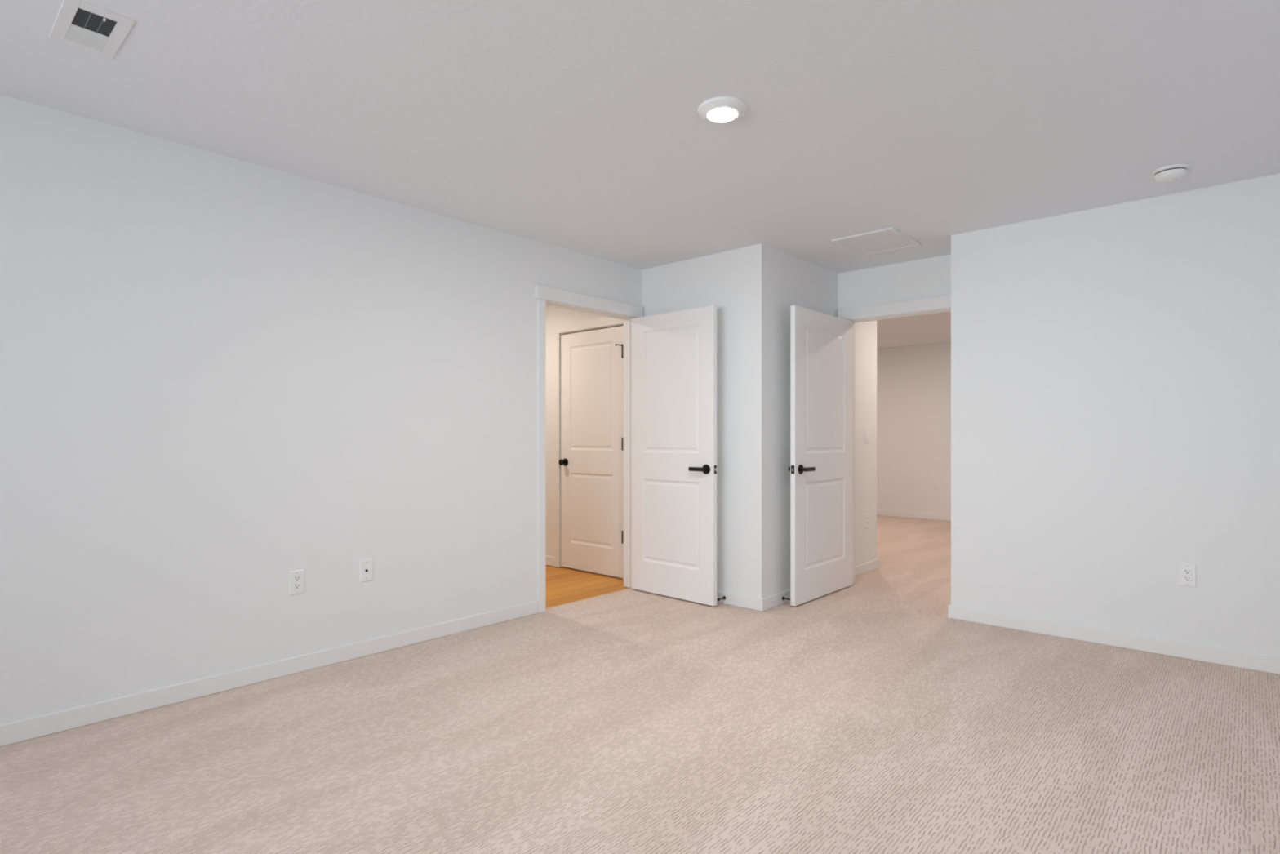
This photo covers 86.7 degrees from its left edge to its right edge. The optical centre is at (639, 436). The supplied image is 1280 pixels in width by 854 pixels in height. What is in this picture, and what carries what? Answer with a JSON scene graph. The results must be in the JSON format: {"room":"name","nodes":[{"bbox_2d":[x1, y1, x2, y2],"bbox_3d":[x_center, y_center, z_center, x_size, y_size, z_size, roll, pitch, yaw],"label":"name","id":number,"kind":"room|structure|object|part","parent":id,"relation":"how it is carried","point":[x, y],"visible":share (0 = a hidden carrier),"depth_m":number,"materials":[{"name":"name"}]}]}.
{"room":"empty bedroom","nodes":[
{"label":"empty bedroom","id":0,"kind":"room"},
{"bbox_2d":[0,94,641,724],"bbox_3d":[-2.133,-0.060,2.913,0.110,2.440,6.519,0,0,42],"label":"wall","id":1,"kind":"structure","parent":0,"point":[222,377],"depth_m":3.12,"materials":[{"name":"white paint"}]},
{"bbox_2d":[0,600,537,746],"bbox_3d":[-2.429,1.119,2.492,0.014,0.081,5.257,0,0,42],"label":"baseboard","id":2,"kind":"structure","parent":1,"relation":"attached to","point":[22,730],"depth_m":3.10,"materials":[{"name":"white paint"}]},
{"bbox_2d":[288,568,304,595],"bbox_3d":[-1.684,0.717,3.324,0.009,0.117,0.073,0,0,42],"label":"power outlet","id":3,"kind":"object","parent":1,"relation":"attached to","point":[296,578],"visible":1,"depth_m":3.32,"materials":[{"name":"white plastic"}]},
{"bbox_2d":[293,574,300,589],"bbox_3d":[-1.682,0.717,3.322,0.003,0.067,0.033,0,0,42],"label":"receptacle","id":4,"kind":"object","parent":3,"relation":"attached to","point":[296,577],"depth_m":3.32,"materials":[{"name":"white plastic"}]},
{"bbox_2d":[359,558,373,582],"bbox_3d":[-1.447,0.710,3.584,0.014,0.117,0.073,0,0,42],"label":"cable plate","id":5,"kind":"object","parent":1,"relation":"attached to","point":[366,566],"visible":1,"depth_m":3.58,"materials":[{"name":"white plastic"}]},
{"bbox_2d":[534,284,643,613],"bbox_3d":[-0.374,0.085,4.865,0.156,2.149,1.058,0,0,42],"label":"door frame","id":6,"kind":"structure","parent":1,"relation":"attached to","point":[545,295],"depth_m":4.70,"materials":[{"name":"white paint"}]},
{"bbox_2d":[631,305,717,605],"bbox_3d":[0.229,0.131,4.858,0.796,2.033,0.139,0,0,43],"label":"door","id":7,"kind":"structure","parent":1,"relation":"in","point":[674,468],"depth_m":4.82,"materials":[{"name":"white paint"}]},
{"bbox_3d":[0.395,0.226,4.636,0.131,0.027,0.044,0,0,43],"label":"lever","id":8,"kind":"part","parent":7,"relation":"part of","materials":[{"name":"black metal"}]},
{"bbox_3d":[0.451,0.226,4.618,0.066,0.066,0.008,0,0,43],"label":"handle","id":9,"kind":"part","parent":7,"relation":"part of","materials":[{"name":"black metal"}]},
{"bbox_2d":[545,305,622,567],"bbox_3d":[-0.937,-0.060,6.277,2.611,2.440,0.120,0,0,42],"label":"wall","id":10,"kind":"structure","parent":0,"point":[553,315],"depth_m":6.06,"materials":[{"name":"white paint"}]},
{"bbox_2d":[545,555,554,566],"bbox_3d":[-1.353,1.119,6.560,1.614,0.081,0.014,0,0,42],"label":"baseboard","id":11,"kind":"structure","parent":10,"relation":"attached to","point":[549,561],"depth_m":6.06,"materials":[{"name":"white paint"}]},
{"bbox_2d":[553,316,623,580],"bbox_3d":[-0.425,0.086,5.722,0.918,2.148,0.020,0,0,42],"label":"door frame","id":12,"kind":"structure","parent":10,"relation":"attached to","point":[601,322],"depth_m":5.98,"materials":[{"name":"white paint"}]},
{"bbox_2d":[558,325,622,577],"bbox_3d":[-0.421,0.128,5.716,0.771,2.040,0.102,0,0,42],"label":"door","id":13,"kind":"structure","parent":10,"relation":"in","point":[591,460],"depth_m":5.72,"materials":[{"name":"white paint"}]},
{"bbox_3d":[-0.655,0.228,5.942,0.066,0.066,0.008,0,0,42],"label":"knob","id":14,"kind":"part","parent":13,"relation":"part of","materials":[{"name":"black metal"}]},
{"bbox_2d":[0,515,1279,853],"bbox_3d":[0.704,1.220,4.296,7.940,0.120,12.370,0,0,42],"label":"floor","id":15,"kind":"structure","parent":0,"point":[862,717],"depth_m":2.53,"materials":[{"name":"carpet"}]},
{"bbox_2d":[0,0,1279,348],"bbox_3d":[0.971,-1.340,4.056,7.220,0.120,12.370,0,0,42],"label":"ceiling","id":16,"kind":"structure","parent":0,"point":[577,126],"depth_m":2.62,"materials":[{"name":"white paint"}]},
{"bbox_2d":[48,0,134,59],"bbox_3d":[-1.727,-1.274,2.131,0.313,0.013,0.165,0,0,42],"label":"ceiling vent","id":17,"kind":"object","parent":16,"relation":"in","point":[78,24],"visible":1,"depth_m":2.12,"materials":[{"name":"white metal"}]},
{"bbox_2d":[697,96,746,122],"bbox_3d":[0.322,-1.266,2.649,0.192,0.028,0.192,0,0,42],"label":"recessed light","id":18,"kind":"object","parent":16,"relation":"in","point":[722,108],"visible":1,"depth_m":2.61,"materials":[{"name":"white plastic"}]},
{"bbox_2d":[831,226,921,256],"bbox_3d":[1.560,-1.274,4.460,0.406,0.013,0.482,0,0,42],"label":"access panel","id":19,"kind":"object","parent":16,"relation":"in","point":[888,239],"visible":1,"depth_m":4.44,"materials":[{"name":"white paint"}]},
{"bbox_2d":[1151,164,1189,182],"bbox_3d":[2.549,-1.256,3.256,0.142,0.048,0.142,0,0,42],"label":"smoke detector","id":20,"kind":"object","parent":16,"relation":"attached to","point":[1169,173],"visible":1,"depth_m":3.22,"materials":[{"name":"white plastic"}]},
{"bbox_2d":[641,243,770,598],"bbox_3d":[0.448,-0.060,4.902,1.068,2.440,0.110,0,0,42],"label":"wall","id":21,"kind":"structure","parent":0,"point":[737,282],"depth_m":4.63,"materials":[{"name":"white paint"}]},
{"bbox_2d":[716,590,763,611],"bbox_3d":[0.423,1.119,4.841,1.052,0.081,0.014,0,0,42],"label":"baseboard","id":22,"kind":"structure","parent":21,"relation":"attached to","point":[743,601],"depth_m":4.60,"materials":[{"name":"white paint"}]},
{"bbox_2d":[716,595,725,600],"bbox_3d":[0.557,1.118,4.657,0.025,0.025,0.079,0,0,42],"label":"door stop","id":23,"kind":"object","parent":22,"relation":"attached to","point":[723,597],"visible":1,"depth_m":4.66,"materials":[{"name":"black metal"}]},
{"bbox_2d":[770,247,837,595],"bbox_3d":[1.216,-0.060,5.046,0.120,2.440,1.132,0,0,42],"label":"wall","id":24,"kind":"structure","parent":0,"point":[794,281],"depth_m":4.71,"materials":[{"name":"white paint"}]},
{"bbox_2d":[762,589,790,610],"bbox_3d":[1.182,1.119,4.909,0.014,0.081,1.102,0,0,42],"label":"baseboard","id":25,"kind":"structure","parent":24,"relation":"attached to","point":[772,601],"depth_m":4.61,"materials":[{"name":"white paint"}]},
{"bbox_2d":[854,320,876,566],"bbox_3d":[0.720,-0.060,6.717,3.046,2.440,0.689,0,0,42],"label":"wall","id":26,"kind":"structure","parent":0,"point":[865,332],"depth_m":5.77,"materials":[{"name":"white paint"}]},
{"bbox_2d":[864,513,868,528],"bbox_3d":[1.938,0.725,5.788,0.009,0.117,0.073,0,0,42],"label":"power outlet","id":27,"kind":"object","parent":26,"relation":"attached to","point":[866,516],"visible":1,"depth_m":5.77,"materials":[{"name":"white plastic"}]},
{"bbox_2d":[854,558,879,576],"bbox_3d":[0.736,1.119,6.725,3.060,0.081,0.683,0,0,42],"label":"baseboard","id":28,"kind":"structure","parent":26,"relation":"attached to","point":[860,569],"depth_m":5.76,"materials":[{"name":"white paint"}]},
{"bbox_2d":[837,254,951,317],"bbox_3d":[2.192,-0.060,4.849,1.595,2.440,0.120,0,0,42],"label":"wall","id":29,"kind":"structure","parent":0,"point":[928,277],"depth_m":5.04,"materials":[{"name":"white paint"}]},
{"bbox_2d":[788,305,853,605],"bbox_3d":[1.333,0.131,4.919,0.139,2.033,0.912,0,0,42],"label":"door","id":30,"kind":"structure","parent":29,"relation":"in","point":[820,468],"depth_m":4.86,"materials":[{"name":"white paint"}]},
{"bbox_3d":[1.034,0.227,4.587,0.025,0.058,0.002,0,0,42],"label":"latch plate","id":31,"kind":"part","parent":30,"relation":"part of","materials":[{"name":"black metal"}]},
{"bbox_3d":[1.098,0.227,4.626,0.008,0.066,0.066,0,0,42],"label":"handle","id":32,"kind":"part","parent":30,"relation":"part of","materials":[{"name":"black metal"}]},
{"bbox_3d":[1.153,0.227,4.648,0.044,0.027,0.131,0,0,42],"label":"lever","id":33,"kind":"part","parent":30,"relation":"part of","materials":[{"name":"black metal"}]},
{"bbox_2d":[838,294,951,582],"bbox_3d":[1.959,0.085,5.042,0.966,2.149,0.147,0,0,42],"label":"door frame","id":34,"kind":"structure","parent":29,"relation":"attached to","point":[938,304],"depth_m":5.07,"materials":[{"name":"white paint"}]},
{"bbox_2d":[876,342,951,515],"bbox_3d":[5.112,-0.060,8.570,7.100,2.440,0.120,0,0,42],"label":"wall","id":35,"kind":"structure","parent":0,"point":[913,383],"depth_m":9.60,"materials":[{"name":"white paint"}]},
{"bbox_2d":[876,509,951,520],"bbox_3d":[4.409,1.119,9.112,5.330,0.081,0.014,0,0,42],"label":"baseboard","id":36,"kind":"structure","parent":35,"relation":"attached to","point":[884,513],"depth_m":9.58,"materials":[{"name":"white paint"}]},
{"bbox_2d":[932,483,937,492],"bbox_3d":[4.090,0.720,9.402,0.073,0.117,0.009,0,0,42],"label":"power outlet","id":37,"kind":"object","parent":35,"relation":"attached to","point":[935,486],"visible":1,"depth_m":9.40,"materials":[{"name":"white plastic"}]},
{"bbox_2d":[951,173,1279,657],"bbox_3d":[3.270,-0.060,3.483,3.036,2.440,0.470,0,0,42],"label":"wall","id":38,"kind":"structure","parent":0,"point":[1115,369],"depth_m":3.71,"materials":[{"name":"white paint"}]},
{"bbox_2d":[947,604,1279,674],"bbox_3d":[3.209,1.119,3.515,2.930,0.081,0.464,0,0,42],"label":"baseboard","id":39,"kind":"structure","parent":38,"relation":"attached to","point":[1268,664],"depth_m":3.71,"materials":[{"name":"white paint"}]},
{"bbox_2d":[1178,563,1196,586],"bbox_3d":[2.856,0.725,3.534,0.073,0.117,0.009,0,0,42],"label":"power outlet","id":40,"kind":"object","parent":38,"relation":"attached to","point":[1187,572],"visible":1,"depth_m":3.53,"materials":[{"name":"white plastic"}]},
{"bbox_2d":[1183,568,1191,582],"bbox_3d":[2.854,0.725,3.532,0.033,0.067,0.003,0,0,42],"label":"receptacle","id":41,"kind":"object","parent":40,"relation":"attached to","point":[1187,571],"depth_m":3.53,"materials":[{"name":"white plastic"}]}
]}

